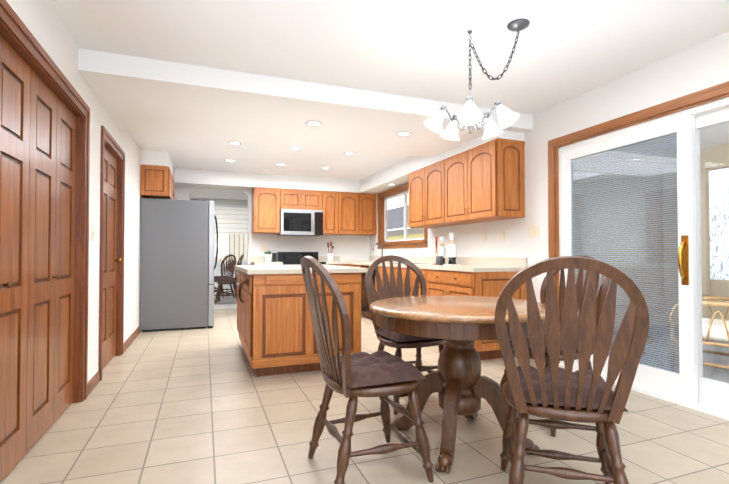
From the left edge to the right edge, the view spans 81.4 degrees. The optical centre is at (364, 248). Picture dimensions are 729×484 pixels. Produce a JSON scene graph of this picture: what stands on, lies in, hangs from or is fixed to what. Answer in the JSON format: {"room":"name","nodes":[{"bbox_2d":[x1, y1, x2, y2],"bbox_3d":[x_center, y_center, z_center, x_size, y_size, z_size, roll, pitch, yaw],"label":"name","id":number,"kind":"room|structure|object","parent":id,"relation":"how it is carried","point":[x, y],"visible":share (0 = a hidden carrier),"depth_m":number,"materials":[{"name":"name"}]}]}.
{"room":"dining room and kitchen","nodes":[
{"label":"dining room and kitchen","id":0,"kind":"room"},
{"bbox_2d":[6,0,142,382],"bbox_3d":[-2.168,-0.144,2.552,0.640,2.440,9.590,0,-1,-21],"label":"wall","id":1,"kind":"structure","parent":0,"point":[43,23],"depth_m":3.35,"materials":[{"name":"white paint"}]},
{"bbox_2d":[0,35,75,482],"bbox_3d":[-1.738,0.059,2.193,0.064,2.000,1.676,0,-1,-21],"label":"door leaf","id":2,"kind":"structure","parent":1,"relation":"in","point":[37,182],"depth_m":2.25,"materials":[{"name":"brown wood"}]},
{"bbox_2d":[0,0,124,402],"bbox_3d":[-2.014,0.027,2.876,0.160,2.108,3.336,0,-1,-21],"label":"door frame","id":3,"kind":"structure","parent":1,"relation":"attached to","point":[16,34],"depth_m":3.00,"materials":[{"name":"brown wood"}]},
{"bbox_2d":[91,226,94,241],"bbox_3d":[-2.091,-0.113,3.271,0.014,0.120,0.070,0,-1,-21],"label":"light switch","id":4,"kind":"object","parent":1,"relation":"attached to","point":[92,233],"visible":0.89,"depth_m":3.25,"materials":[{"name":"beige plastic"}]},
{"bbox_2d":[87,371,99,395],"bbox_3d":[-2.099,1.045,3.276,0.014,0.085,0.410,0,-1,-21],"label":"baseboard","id":5,"kind":"structure","parent":1,"relation":"attached to","point":[93,382],"depth_m":3.27,"materials":[{"name":"brown wood"}]},
{"bbox_2d":[102,147,121,369],"bbox_3d":[-2.388,0.086,3.965,0.090,2.000,0.842,0,-1,-21],"label":"door leaf","id":6,"kind":"structure","parent":1,"relation":"in","point":[110,259],"depth_m":4.06,"materials":[{"name":"brown wood"}]},
{"bbox_2d":[123,327,139,352],"bbox_3d":[-2.767,1.073,5.044,0.014,0.085,1.250,0,-1,-21],"label":"baseboard","id":7,"kind":"structure","parent":1,"relation":"attached to","point":[126,344],"depth_m":4.96,"materials":[{"name":"brown wood"}]},
{"bbox_2d":[140,165,173,198],"bbox_3d":[-2.976,-0.907,6.163,0.384,0.400,0.928,0,-1,-21],"label":"upper cabinet","id":8,"kind":"object","parent":1,"relation":"attached to","point":[157,182],"visible":0.94,"depth_m":5.74,"materials":[{"name":"brown wood"}]},
{"bbox_2d":[189,188,247,294],"bbox_3d":[-3.759,-0.094,8.900,4.550,2.540,3.410,0,-1,-21],"label":"wall","id":9,"kind":"structure","parent":0,"point":[227,197],"depth_m":10.55,"materials":[{"name":"white paint"}]},
{"bbox_2d":[214,204,247,263],"bbox_3d":[-4.072,-0.359,10.511,3.020,1.480,0.098,0,-1,-21],"label":"nook window","id":10,"kind":"structure","parent":9,"relation":"in","point":[231,220],"depth_m":10.78,"materials":[{"name":"white plastic"}]},
{"bbox_2d":[174,186,369,264],"bbox_3d":[-1.724,-0.062,7.771,4.160,2.440,0.140,0,-1,-21],"label":"wall","id":11,"kind":"structure","parent":0,"point":[351,248],"depth_m":7.88,"materials":[{"name":"white paint"}]},
{"bbox_2d":[252,187,282,233],"bbox_3d":[-1.745,-0.656,7.508,0.440,0.780,0.346,0,-1,-21],"label":"upper cabinet","id":12,"kind":"object","parent":11,"relation":"attached to","point":[267,203],"depth_m":7.36,"materials":[{"name":"brown wood"}]},
{"bbox_2d":[251,256,338,262],"bbox_3d":[-1.253,0.199,7.854,1.655,0.100,0.020,0,-1,-21],"label":"backsplash","id":13,"kind":"structure","parent":11,"relation":"attached to","point":[254,259],"depth_m":7.62,"materials":[{"name":"beige tile"}]},
{"bbox_2d":[283,189,322,209],"bbox_3d":[-1.183,-0.865,7.723,0.761,0.355,0.346,0,-1,-21],"label":"upper cabinet","id":14,"kind":"object","parent":11,"relation":"attached to","point":[292,198],"depth_m":7.57,"materials":[{"name":"brown wood"}]},
{"bbox_2d":[277,209,322,235],"bbox_3d":[-1.164,-0.458,7.665,0.752,0.448,0.453,0,-1,-21],"label":"microwave","id":15,"kind":"object","parent":14,"relation":"attached to","point":[298,222],"visible":0.98,"depth_m":7.49,"materials":[{"name":"silver metal"}]},
{"bbox_2d":[323,191,342,234],"bbox_3d":[-0.655,-0.650,7.919,0.368,0.780,0.346,0,-1,-21],"label":"upper cabinet","id":16,"kind":"object","parent":11,"relation":"attached to","point":[332,200],"depth_m":7.77,"materials":[{"name":"brown wood"}]},
{"bbox_2d":[343,192,362,234],"bbox_3d":[-0.356,-0.648,8.032,0.526,0.780,0.346,0,-1,-21],"label":"upper cabinet","id":17,"kind":"object","parent":11,"relation":"attached to","point":[348,213],"depth_m":7.91,"materials":[{"name":"brown wood"}]},
{"bbox_2d":[363,193,376,234],"bbox_3d":[-0.026,-0.646,8.157,0.429,0.780,0.346,0,-1,-21],"label":"upper cabinet","id":18,"kind":"object","parent":11,"relation":"attached to","point":[369,199],"depth_m":8.02,"materials":[{"name":"brown wood"}]},
{"bbox_2d":[140,130,524,193],"bbox_3d":[-0.934,-1.196,5.697,3.878,0.235,4.329,0,-1,-21],"label":"soffit","id":19,"kind":"structure","parent":0,"point":[397,174],"depth_m":7.05,"materials":[{"name":"white paint"}]},
{"bbox_2d":[0,296,728,483],"bbox_3d":[-0.189,1.184,5.583,9.900,0.120,13.900,0,-1,-21],"label":"floor","id":20,"kind":"structure","parent":0,"point":[206,405],"depth_m":2.46,"materials":[{"name":"tile"}]},
{"bbox_2d":[140,198,217,331],"bbox_3d":[-2.689,0.227,6.263,1.000,1.815,0.910,0,-1,-21],"label":"fridge","id":21,"kind":"object","parent":20,"relation":"on","point":[177,269],"visible":1,"depth_m":5.82,"materials":[{"name":"silver metal"}]},
{"bbox_2d":[214,297,236,309],"bbox_3d":[-3.223,1.173,9.088,2.900,0.012,2.400,0,-1,-21],"label":"rug","id":22,"kind":"object","parent":20,"relation":"on","point":[225,303],"visible":0.21,"depth_m":8.84,"materials":[{"name":"grey fabric"}]},
{"bbox_2d":[214,254,235,298],"bbox_3d":[-3.285,0.659,9.797,0.520,1.033,0.554,-1,-1,34],"label":"chair","id":23,"kind":"object","parent":22,"relation":"on","point":[230,267],"visible":0.58,"depth_m":9.93,"materials":[{"name":"brown wood"}]},
{"bbox_2d":[215,254,243,303],"bbox_3d":[-2.870,0.647,9.060,0.554,1.033,0.520,0,-1,-11],"label":"chair","id":24,"kind":"object","parent":22,"relation":"on","point":[227,280],"visible":0.9,"depth_m":8.88,"materials":[{"name":"brown wood"}]},
{"bbox_2d":[251,263,282,264],"bbox_3d":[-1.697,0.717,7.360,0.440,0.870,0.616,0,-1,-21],"label":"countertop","id":25,"kind":"structure","parent":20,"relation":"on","point":[251,263],"depth_m":7.07,"materials":[{"name":"white stone"}]},
{"bbox_2d":[264,251,276,261],"bbox_3d":[-1.665,0.147,7.511,0.211,0.193,0.122,0,-1,-21],"label":"plant","id":26,"kind":"object","parent":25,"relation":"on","point":[268,256],"visible":1,"depth_m":7.47,"materials":[{"name":"green plant"}]},
{"bbox_2d":[235,269,360,375],"bbox_3d":[-0.783,0.667,4.365,1.058,0.876,1.495,0,-1,-21],"label":"kitchen island","id":27,"kind":"object","parent":20,"relation":"on","point":[275,329],"depth_m":3.65,"materials":[{"name":"brown wood"}]},
{"bbox_2d":[235,265,366,272],"bbox_3d":[-0.744,0.210,4.406,1.060,0.040,1.560,0,-1,-21],"label":"island countertop","id":28,"kind":"structure","parent":27,"relation":"on","point":[246,268],"depth_m":3.79,"materials":[{"name":"white stone"}]},
{"bbox_2d":[277,252,325,264],"bbox_3d":[-1.119,0.609,7.530,0.752,1.090,0.706,0,-1,-21],"label":"range","id":29,"kind":"object","parent":20,"relation":"on","point":[289,258],"visible":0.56,"depth_m":7.72,"materials":[{"name":"black metal"}]},
{"bbox_2d":[326,263,349,266],"bbox_3d":[-0.567,0.723,7.787,0.454,0.870,0.616,0,-1,-21],"label":"base cabinet","id":30,"kind":"object","parent":20,"relation":"on","point":[336,264],"depth_m":7.52,"materials":[{"name":"brown wood"}]},
{"bbox_2d":[327,241,333,261],"bbox_3d":[-0.638,0.060,7.922,0.134,0.379,0.120,0,-1,-21],"label":"utensil crock","id":31,"kind":"object","parent":30,"relation":"on","point":[329,257],"visible":1,"depth_m":7.88,"materials":[{"name":"white ceramic"}]},
{"bbox_2d":[349,262,356,266],"bbox_3d":[0.131,0.718,7.418,0.641,0.870,0.588,0,-1,-21],"label":"base cabinet","id":32,"kind":"object","parent":20,"relation":"on","point":[352,264],"depth_m":7.40,"materials":[{"name":"brown wood"}]},
{"bbox_2d":[357,262,372,319],"bbox_3d":[0.345,0.709,6.852,0.641,0.870,0.748,0,-1,-21],"label":"base cabinet","id":33,"kind":"object","parent":20,"relation":"on","point":[365,311],"depth_m":6.91,"materials":[{"name":"brown wood"}]},
{"bbox_2d":[300,256,433,483],"bbox_3d":[-0.025,0.552,2.051,0.554,1.033,0.520,0,-1,-23],"label":"dining chair","id":34,"kind":"object","parent":20,"relation":"on","point":[381,375],"visible":1,"depth_m":1.92,"materials":[{"name":"brown wood"}]},
{"bbox_2d":[373,266,389,293],"bbox_3d":[0.612,0.698,6.143,0.641,0.870,0.892,0,-1,-21],"label":"base cabinet","id":35,"kind":"object","parent":20,"relation":"on","point":[379,267],"depth_m":6.25,"materials":[{"name":"brown wood"}]},
{"bbox_2d":[364,255,444,414],"bbox_3d":[0.308,0.569,3.085,0.520,1.033,0.554,0,-1,-23],"label":"dining chair","id":36,"kind":"object","parent":20,"relation":"on","point":[397,341],"visible":0.46,"depth_m":3.21,"materials":[{"name":"brown wood"}]},
{"bbox_2d":[393,266,420,296],"bbox_3d":[0.880,0.687,5.434,0.641,0.870,0.876,0,-1,-21],"label":"base cabinet","id":37,"kind":"object","parent":20,"relation":"on","point":[403,268],"depth_m":5.34,"materials":[{"name":"brown wood"}]},
{"bbox_2d":[369,295,544,473],"bbox_3d":[0.533,0.693,2.378,1.010,0.762,1.010,0,-1,-21],"label":"dining table","id":38,"kind":"object","parent":20,"relation":"on","point":[456,380],"visible":0.83,"depth_m":2.25,"materials":[{"name":"brown wood"}]},
{"bbox_2d":[421,266,526,359],"bbox_3d":[1.170,0.675,4.668,0.641,0.870,1.013,0,-1,-21],"label":"base cabinet","id":39,"kind":"object","parent":20,"relation":"on","point":[486,283],"depth_m":4.22,"materials":[{"name":"brown wood"}]},
{"bbox_2d":[361,262,526,269],"bbox_3d":[0.581,0.244,6.229,0.645,0.040,4.356,0,-1,-21],"label":"countertop","id":40,"kind":"structure","parent":39,"relation":"on","point":[431,267],"depth_m":4.59,"materials":[{"name":"white stone"}]},
{"bbox_2d":[373,243,382,256],"bbox_3d":[0.226,0.073,7.396,0.211,0.337,0.121,0,-1,-21],"label":"faucet","id":41,"kind":"object","parent":40,"relation":"on","point":[381,247],"visible":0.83,"depth_m":7.38,"materials":[{"name":"silver metal"}]},
{"bbox_2d":[433,237,437,264],"bbox_3d":[0.920,0.031,5.411,0.100,0.359,0.100,0,-1,-21],"label":"mug tree","id":42,"kind":"object","parent":40,"relation":"on","point":[436,238],"visible":0.69,"depth_m":5.40,"materials":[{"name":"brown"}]},
{"bbox_2d":[436,256,442,264],"bbox_3d":[0.934,0.154,5.286,0.090,0.109,0.090,0,-1,-21],"label":"mug","id":43,"kind":"object","parent":40,"relation":"on","point":[439,260],"visible":0.98,"depth_m":5.25,"materials":[{"name":"grey metal"}]},
{"bbox_2d":[440,232,459,264],"bbox_3d":[1.098,0.003,5.308,0.197,0.411,0.197,1,-1,-33],"label":"chef figurine","id":44,"kind":"object","parent":40,"relation":"on","point":[452,249],"depth_m":5.28,"materials":[{"name":"white ceramic"}]},
{"bbox_2d":[500,255,609,435],"bbox_3d":[1.228,0.563,2.742,0.554,1.033,0.520,0,-1,-24],"label":"dining chair","id":45,"kind":"object","parent":20,"relation":"on","point":[600,295],"visible":0.08,"depth_m":2.79,"materials":[{"name":"brown wood"}]},
{"bbox_2d":[494,256,648,483],"bbox_3d":[0.805,0.547,1.732,0.520,1.033,0.554,0,-1,17],"label":"dining chair","id":46,"kind":"object","parent":20,"relation":"on","point":[556,392],"visible":1,"depth_m":1.56,"materials":[{"name":"brown wood"}]},
{"bbox_2d":[612,306,659,362],"bbox_3d":[2.646,0.865,4.308,0.720,0.512,0.720,0,-1,-21],"label":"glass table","id":47,"kind":"object","parent":20,"relation":"on","point":[648,336],"depth_m":4.20,"materials":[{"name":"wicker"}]},
{"bbox_2d":[668,296,728,370],"bbox_3d":[3.194,0.627,3.740,0.634,0.967,0.714,1,-1,-41],"label":"rattan chair","id":48,"kind":"object","parent":20,"relation":"on","point":[715,333],"depth_m":3.62,"materials":[{"name":"beige wicker"}]},
{"bbox_2d":[49,0,728,179],"bbox_3d":[-0.054,-1.411,3.371,4.160,0.120,9.590,0,-1,-21],"label":"ceiling","id":49,"kind":"structure","parent":0,"point":[565,50],"depth_m":2.83,"materials":[{"name":"white paint"}]},
{"bbox_2d":[228,141,241,144],"bbox_3d":[-1.627,-1.315,5.325,0.166,0.006,0.166,0,-1,24],"label":"recessed light","id":50,"kind":"object","parent":49,"relation":"in","point":[232,142],"depth_m":5.33,"materials":[{"name":"white"}]},
{"bbox_2d":[289,147,300,150],"bbox_3d":[-0.916,-1.311,5.594,0.166,0.006,0.166,0,-1,24],"label":"recessed light","id":51,"kind":"object","parent":49,"relation":"in","point":[291,148],"depth_m":5.58,"materials":[{"name":"white"}]},
{"bbox_2d":[78,48,532,157],"bbox_3d":[-0.383,-1.262,4.239,3.880,0.149,1.450,0,-1,-21],"label":"ceiling beam","id":52,"kind":"structure","parent":49,"relation":"attached to","point":[134,93],"depth_m":3.71,"materials":[{"name":"white paint"}]},
{"bbox_2d":[305,121,321,126],"bbox_3d":[-0.482,-1.186,4.035,0.166,0.006,0.166,1,-1,-30],"label":"recessed light","id":53,"kind":"object","parent":52,"relation":"in","point":[319,123],"depth_m":4.04,"materials":[{"name":"white"}]},
{"bbox_2d":[396,131,411,135],"bbox_3d":[0.408,-1.180,4.381,0.166,0.006,0.166,1,-1,-30],"label":"recessed light","id":54,"kind":"object","parent":52,"relation":"in","point":[404,133],"depth_m":4.37,"materials":[{"name":"white"}]},
{"bbox_2d":[344,152,355,154],"bbox_3d":[-0.205,-1.307,5.862,0.166,0.006,0.166,0,-1,24],"label":"recessed light","id":55,"kind":"object","parent":49,"relation":"in","point":[346,153],"depth_m":5.86,"materials":[{"name":"white"}]},
{"bbox_2d":[423,19,529,140],"bbox_3d":[0.658,-1.036,2.679,0.584,0.649,0.554,0,-1,-21],"label":"chandelier","id":56,"kind":"object","parent":49,"relation":"hanging from","point":[469,115],"visible":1,"depth_m":2.60,"materials":[{"name":"white glass"}]},
{"bbox_2d":[370,31,728,302],"bbox_3d":[1.826,-0.120,4.061,0.140,2.440,9.590,0,-1,-21],"label":"wall","id":57,"kind":"structure","parent":0,"point":[700,66],"depth_m":3.96,"materials":[{"name":"white paint"}]},
{"bbox_2d":[376,183,427,248],"bbox_3d":[0.633,-0.522,7.139,0.169,1.040,1.880,0,-1,-21],"label":"window","id":58,"kind":"structure","parent":57,"relation":"in","point":[385,196],"depth_m":7.38,"materials":[{"name":"brown wood"}]},
{"bbox_2d":[408,161,444,227],"bbox_3d":[0.969,-0.685,5.637,0.346,0.780,1.033,0,-1,-21],"label":"upper cabinet","id":59,"kind":"object","parent":57,"relation":"attached to","point":[424,183],"depth_m":5.59,"materials":[{"name":"brown wood"}]},
{"bbox_2d":[369,258,526,265],"bbox_3d":[0.877,0.176,6.328,0.020,0.100,4.330,0,-1,-21],"label":"backsplash","id":60,"kind":"structure","parent":57,"relation":"attached to","point":[462,261],"depth_m":5.00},
{"bbox_2d":[441,138,524,225],"bbox_3d":[1.293,-0.699,4.779,0.346,0.780,1.053,0,-1,-21],"label":"upper cabinet","id":61,"kind":"object","parent":57,"relation":"attached to","point":[484,182],"depth_m":4.43,"materials":[{"name":"brown wood"}]},
{"bbox_2d":[482,231,486,241],"bbox_3d":[1.405,-0.136,4.967,0.009,0.120,0.072,0,-1,-21],"label":"light switch","id":62,"kind":"object","parent":57,"relation":"attached to","point":[484,234],"depth_m":4.96,"materials":[{"name":"beige plastic"}]},
{"bbox_2d":[500,230,504,240],"bbox_3d":[1.518,-0.141,4.667,0.009,0.120,0.072,0,-1,-21],"label":"light switch","id":63,"kind":"object","parent":57,"relation":"attached to","point":[502,232],"depth_m":4.66,"materials":[{"name":"beige plastic"}]},
{"bbox_2d":[529,225,539,237],"bbox_3d":[1.686,-0.168,4.218,0.012,0.120,0.150,0,-1,-21],"label":"light switch","id":64,"kind":"object","parent":57,"relation":"attached to","point":[534,230],"depth_m":4.21,"materials":[{"name":"beige plastic"}]},
{"bbox_2d":[548,81,728,420],"bbox_3d":[2.246,0.022,2.929,0.193,2.120,2.400,0,-1,-21],"label":"sliding glass door","id":65,"kind":"structure","parent":57,"relation":"attached to","point":[687,384],"depth_m":3.09,"materials":[{"name":"white plastic"}]},
{"bbox_2d":[574,122,728,328],"bbox_3d":[4.182,-0.166,3.033,3.540,2.700,6.200,0,-1,-21],"label":"wall","id":66,"kind":"structure","parent":0,"point":[705,204],"depth_m":5.98,"materials":[{"name":"beige"}]},
{"label":"outside","id":67,"kind":"structure","parent":0,"visible":0},
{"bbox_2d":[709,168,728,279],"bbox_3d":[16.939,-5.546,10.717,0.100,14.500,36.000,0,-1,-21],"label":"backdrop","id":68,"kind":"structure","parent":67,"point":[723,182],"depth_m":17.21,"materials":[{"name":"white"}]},
{"bbox_3d":[10.086,1.445,5.346,16.240,0.550,19.000,0,-1,-21],"label":"ground","id":69,"kind":"structure","parent":0,"visible":0},
{"bbox_2d":[387,205,423,239],"bbox_3d":[2.126,-0.049,14.442,4.922,3.624,12.800,0,-1,-21],"label":"neighbouring house","id":70,"kind":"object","parent":69,"relation":"on","point":[395,216],"depth_m":11.76,"materials":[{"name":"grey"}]},
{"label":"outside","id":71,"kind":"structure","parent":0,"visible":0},
{"bbox_2d":[214,234,247,260],"bbox_3d":[-4.949,0.636,11.117,10.500,2.350,1.600,0,-1,-21],"label":"yard","id":72,"kind":"structure","parent":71,"point":[237,244],"depth_m":12.28,"materials":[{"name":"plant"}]}
]}

